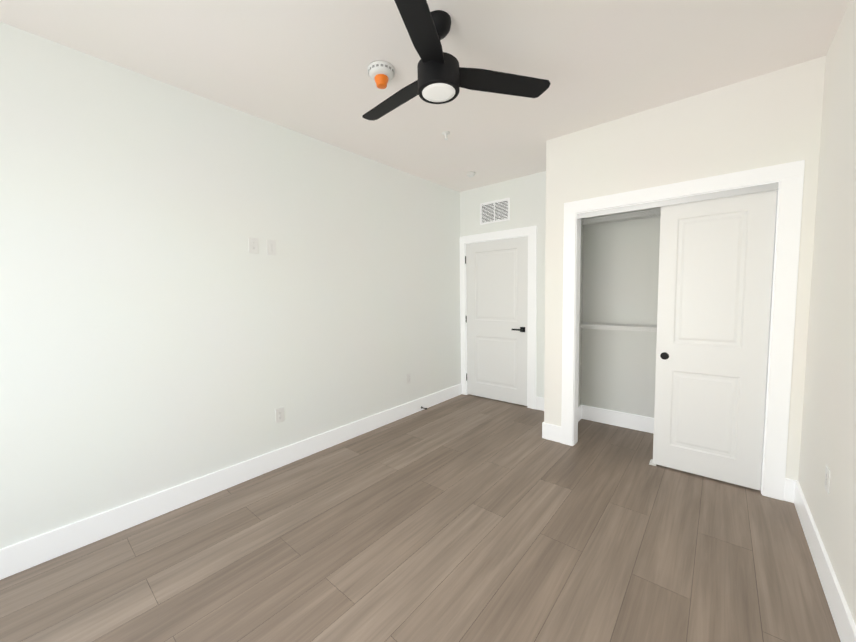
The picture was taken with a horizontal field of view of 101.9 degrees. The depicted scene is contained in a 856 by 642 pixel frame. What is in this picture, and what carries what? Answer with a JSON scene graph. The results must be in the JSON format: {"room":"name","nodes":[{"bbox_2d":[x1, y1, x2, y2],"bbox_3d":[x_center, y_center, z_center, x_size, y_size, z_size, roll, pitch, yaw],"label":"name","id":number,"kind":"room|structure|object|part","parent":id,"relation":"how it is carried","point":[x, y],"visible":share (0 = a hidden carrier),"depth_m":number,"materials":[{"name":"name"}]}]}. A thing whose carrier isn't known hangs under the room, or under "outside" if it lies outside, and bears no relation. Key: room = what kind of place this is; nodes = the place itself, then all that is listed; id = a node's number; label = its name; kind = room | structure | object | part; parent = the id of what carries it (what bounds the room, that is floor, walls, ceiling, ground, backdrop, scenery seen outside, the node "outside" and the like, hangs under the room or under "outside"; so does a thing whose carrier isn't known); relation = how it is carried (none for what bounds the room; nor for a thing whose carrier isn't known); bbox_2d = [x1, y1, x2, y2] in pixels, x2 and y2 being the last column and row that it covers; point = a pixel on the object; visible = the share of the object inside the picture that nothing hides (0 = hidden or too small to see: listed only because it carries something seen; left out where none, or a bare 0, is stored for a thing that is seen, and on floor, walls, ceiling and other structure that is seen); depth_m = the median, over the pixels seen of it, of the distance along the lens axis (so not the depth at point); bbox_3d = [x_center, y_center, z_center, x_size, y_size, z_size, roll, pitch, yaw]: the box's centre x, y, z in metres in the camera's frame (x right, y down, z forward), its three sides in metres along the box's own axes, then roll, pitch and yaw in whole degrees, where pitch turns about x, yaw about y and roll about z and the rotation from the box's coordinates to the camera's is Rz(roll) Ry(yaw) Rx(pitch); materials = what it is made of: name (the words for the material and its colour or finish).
{"room":"empty bedroom","nodes":[
{"label":"empty bedroom","id":0,"kind":"room"},
{"bbox_2d":[0,22,460,548],"bbox_3d":[-1.155,-0.184,2.885,0.110,2.713,5.050,3,6,40],"label":"wall","id":1,"kind":"structure","parent":0,"point":[162,328],"depth_m":2.25,"materials":[{"name":"paint"}]},
{"bbox_2d":[0,383,461,579],"bbox_3d":[-1.084,1.096,2.941,0.017,0.150,4.830,3,6,40],"label":"baseboard","id":2,"kind":"structure","parent":1,"relation":"attached to","point":[30,553],"depth_m":2.28,"materials":[{"name":"white wood"}]},
{"bbox_2d":[248,237,258,253],"bbox_3d":[-1.304,-0.564,2.595,0.010,0.115,0.070,3,6,40],"label":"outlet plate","id":3,"kind":"object","parent":1,"relation":"attached to","point":[253,244],"visible":1,"depth_m":2.59,"materials":[{"name":"white plastic"}]},
{"bbox_2d":[267,240,275,254],"bbox_3d":[-1.217,-0.571,2.700,0.007,0.115,0.070,3,6,40],"label":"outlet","id":4,"kind":"object","parent":1,"relation":"attached to","point":[271,247],"visible":1,"depth_m":2.70,"materials":[{"name":"white plastic"}]},
{"bbox_2d":[275,407,283,422],"bbox_3d":[-1.194,0.759,2.800,0.007,0.115,0.070,3,6,40],"label":"electrical outlet plate","id":5,"kind":"object","parent":1,"relation":"attached to","point":[279,413],"visible":1,"depth_m":2.79,"materials":[{"name":"white plastic"}]},
{"bbox_2d":[406,373,410,383],"bbox_3d":[-0.218,0.655,3.953,0.007,0.115,0.070,3,6,40],"label":"electrical outlet plate","id":6,"kind":"object","parent":1,"relation":"attached to","point":[408,378],"visible":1,"depth_m":3.95,"materials":[{"name":"white plastic"}]},
{"bbox_2d":[0,394,840,641],"bbox_3d":[0.098,1.255,1.955,3.325,0.060,5.050,3,6,40],"label":"floor","id":7,"kind":"structure","parent":0,"point":[466,518],"depth_m":1.82,"materials":[{"name":"brown laminate"}]},
{"bbox_2d":[0,0,849,191],"bbox_3d":[0.049,-1.510,1.746,3.325,0.060,5.050,3,6,40],"label":"ceiling","id":8,"kind":"structure","parent":0,"point":[300,66],"depth_m":1.96,"materials":[{"name":"paint"}]},
{"bbox_2d":[368,60,394,88],"bbox_3d":[-0.278,-1.450,2.073,0.162,0.098,0.162,3,6,40],"label":"smoke detector","id":9,"kind":"object","parent":8,"relation":"attached to","point":[381,74],"visible":1,"depth_m":2.04,"materials":[{"name":"white plastic"}]},
{"bbox_2d":[442,131,449,139],"bbox_3d":[0.150,-1.544,2.899,0.068,0.050,0.068,3,6,40],"label":"sprinkler head","id":10,"kind":"object","parent":8,"relation":"attached to","point":[445,133],"visible":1,"depth_m":2.89},
{"bbox_2d":[362,0,550,120],"bbox_3d":[-0.053,-1.308,1.774,0.993,0.343,1.081,3,6,40],"label":"fan","id":11,"kind":"object","parent":8,"relation":"hanging from","point":[443,77],"visible":1,"depth_m":1.69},
{"bbox_3d":[-0.194,-1.244,1.976,0.527,0.007,0.128,3,18,45],"label":"blade","id":12,"kind":"part","parent":11,"relation":"part of","materials":[{"name":"black plastic"}]},
{"bbox_3d":[-0.039,-1.203,1.394,0.128,0.007,0.527,12,8,14],"label":"blade","id":13,"kind":"part","parent":11,"relation":"part of","materials":[{"name":"black plastic"}]},
{"bbox_3d":[0.389,-1.243,1.818,0.527,0.007,0.128,-2,-8,-15],"label":"blade","id":14,"kind":"part","parent":11,"relation":"part of","materials":[{"name":"black plastic"}]},
{"bbox_2d":[467,172,475,176],"bbox_3d":[0.481,-1.631,3.875,0.100,0.036,0.100,3,6,40],"label":"detector","id":15,"kind":"object","parent":8,"relation":"attached to","point":[470,174],"visible":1,"depth_m":3.85,"materials":[{"name":"white plastic"}]},
{"bbox_2d":[460,171,660,417],"bbox_3d":[1.666,-0.298,3.731,3.105,2.713,0.110,3,6,40],"label":"wall","id":16,"kind":"structure","parent":0,"point":[620,275],"depth_m":3.54,"materials":[{"name":"paint"}]},
{"bbox_2d":[480,198,509,224],"bbox_3d":[0.818,-1.346,4.275,0.405,0.260,0.010,3,6,40],"label":"air vent","id":17,"kind":"object","parent":16,"relation":"in","point":[495,211],"visible":1,"depth_m":4.27,"materials":[{"name":"white metal"}]},
{"bbox_2d":[465,236,527,405],"bbox_3d":[0.838,0.004,4.379,0.876,2.018,0.090,3,6,40],"label":"entry door","id":18,"kind":"structure","parent":16,"relation":"in","point":[497,309],"depth_m":4.36,"materials":[{"name":"painted wood"},{"name":"black metal"}]},
{"bbox_3d":[1.081,0.102,4.159,0.151,0.062,0.055,3,6,40],"label":"handle","id":19,"kind":"part","parent":18,"relation":"part of","materials":[{"name":"black metal"}]},
{"bbox_2d":[460,226,536,408],"bbox_3d":[0.884,-0.042,4.404,1.058,2.128,0.128,3,6,40],"label":"door frame","id":20,"kind":"structure","parent":16,"relation":"attached to","point":[531,232],"depth_m":4.11,"materials":[{"name":"white wood"}]},
{"bbox_2d":[536,397,543,410],"bbox_3d":[1.416,0.973,3.973,0.380,0.150,0.017,3,6,40],"label":"baseboard","id":21,"kind":"structure","parent":16,"relation":"attached to","point":[539,401],"depth_m":4.06,"materials":[{"name":"white wood"}]},
{"bbox_2d":[579,322,656,331],"bbox_3d":[2.137,0.198,3.102,1.534,0.298,0.308,3,6,40],"label":"closet shelf","id":22,"kind":"object","parent":16,"relation":"attached to","point":[613,326],"visible":0.29,"depth_m":3.28,"materials":[{"name":"white wood"}]},
{"bbox_2d":[584,405,653,433],"bbox_3d":[2.246,1.011,3.277,1.540,0.150,0.014,3,6,40],"label":"baseboard","id":23,"kind":"structure","parent":16,"relation":"attached to","point":[626,420],"depth_m":3.52,"materials":[{"name":"white wood"}]},
{"bbox_2d":[581,208,660,226],"bbox_3d":[2.102,-0.802,3.006,1.534,0.298,0.363,3,6,40],"label":"closet shelf","id":24,"kind":"object","parent":16,"relation":"attached to","point":[615,219],"visible":0.21,"depth_m":3.20,"materials":[{"name":"white wood"}]},
{"bbox_2d":[578,218,583,406],"bbox_3d":[1.391,-0.274,3.473,0.110,2.713,0.640,3,6,40],"label":"wall","id":25,"kind":"structure","parent":0,"point":[581,307],"depth_m":3.66,"materials":[{"name":"paint"}]},
{"bbox_2d":[542,422,555,438],"bbox_3d":[1.328,1.006,3.561,0.017,0.150,0.764,3,6,40],"label":"baseboard","id":26,"kind":"structure","parent":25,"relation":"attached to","point":[548,430],"depth_m":3.24,"materials":[{"name":"white wood"}]},
{"bbox_2d":[556,405,583,438],"bbox_3d":[1.453,1.007,3.517,0.017,0.150,0.610,3,6,40],"label":"baseboard","id":27,"kind":"structure","parent":25,"relation":"attached to","point":[581,408],"depth_m":3.68,"materials":[{"name":"white wood"}]},
{"bbox_2d":[544,56,825,480],"bbox_3d":[1.738,-0.221,2.691,1.650,2.713,0.110,3,6,40],"label":"wall","id":28,"kind":"structure","parent":0,"point":[769,119],"depth_m":2.40,"materials":[{"name":"paint"}]},
{"bbox_2d":[561,160,804,500],"bbox_3d":[1.785,0.110,2.682,1.249,2.053,0.110,3,6,40],"label":"door frame","id":29,"kind":"structure","parent":28,"relation":"attached to","point":[577,319],"depth_m":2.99,"materials":[{"name":"white wood"}]},
{"bbox_2d":[784,478,787,494],"bbox_3d":[2.618,1.061,2.536,0.015,0.150,0.610,3,6,40],"label":"baseboard","id":30,"kind":"structure","parent":28,"relation":"attached to","point":[786,479],"depth_m":2.24,"materials":[{"name":"white wood"}]},
{"bbox_2d":[798,0,855,624],"bbox_3d":[1.302,-0.071,0.815,0.110,2.713,5.050,3,6,40],"label":"wall","id":31,"kind":"structure","parent":0,"point":[828,434],"depth_m":1.65,"materials":[{"name":"paint"}]},
{"bbox_2d":[788,479,855,641],"bbox_3d":[1.035,1.230,0.666,0.015,0.150,4.080,3,6,40],"label":"baseboard","id":32,"kind":"structure","parent":31,"relation":"attached to","point":[845,625],"depth_m":1.57,"materials":[{"name":"white wood"}]},
{"bbox_2d":[824,465,830,493],"bbox_3d":[1.880,0.746,1.636,0.007,0.115,0.070,3,6,40],"label":"electrical outlet plate","id":33,"kind":"object","parent":31,"relation":"attached to","point":[827,479],"visible":0.98,"depth_m":1.62,"materials":[{"name":"white plastic"}]},
{"bbox_3d":[1.768,-0.883,2.607,1.213,0.025,0.088,3,6,40],"label":"track rail","id":34,"kind":"object","parent":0,"visible":0},
{"bbox_2d":[577,182,778,218],"bbox_3d":[1.738,-0.871,2.572,1.213,0.043,0.006,3,6,40],"label":"fascia","id":35,"kind":"object","parent":34,"relation":"attached to","point":[734,192],"visible":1,"depth_m":2.48,"materials":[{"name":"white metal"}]},
{"bbox_2d":[653,190,776,489],"bbox_3d":[1.996,0.138,2.476,0.613,1.990,0.036,3,6,40],"label":"closet door","id":36,"kind":"structure","parent":34,"relation":"hanging from","point":[715,281],"depth_m":2.44,"materials":[{"name":"white wood"}]},
{"bbox_3d":[1.796,0.265,2.636,0.056,0.056,0.004,3,6,40],"label":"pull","id":37,"kind":"part","parent":36,"relation":"part of","materials":[{"name":"black metal"}]},
{"bbox_2d":[760,199,776,482],"bbox_3d":[2.028,0.135,2.507,0.613,1.990,0.034,3,6,40],"label":"closet door","id":38,"kind":"structure","parent":34,"relation":"hanging from","point":[768,340],"depth_m":2.30,"materials":[{"name":"white wood"}]}
]}

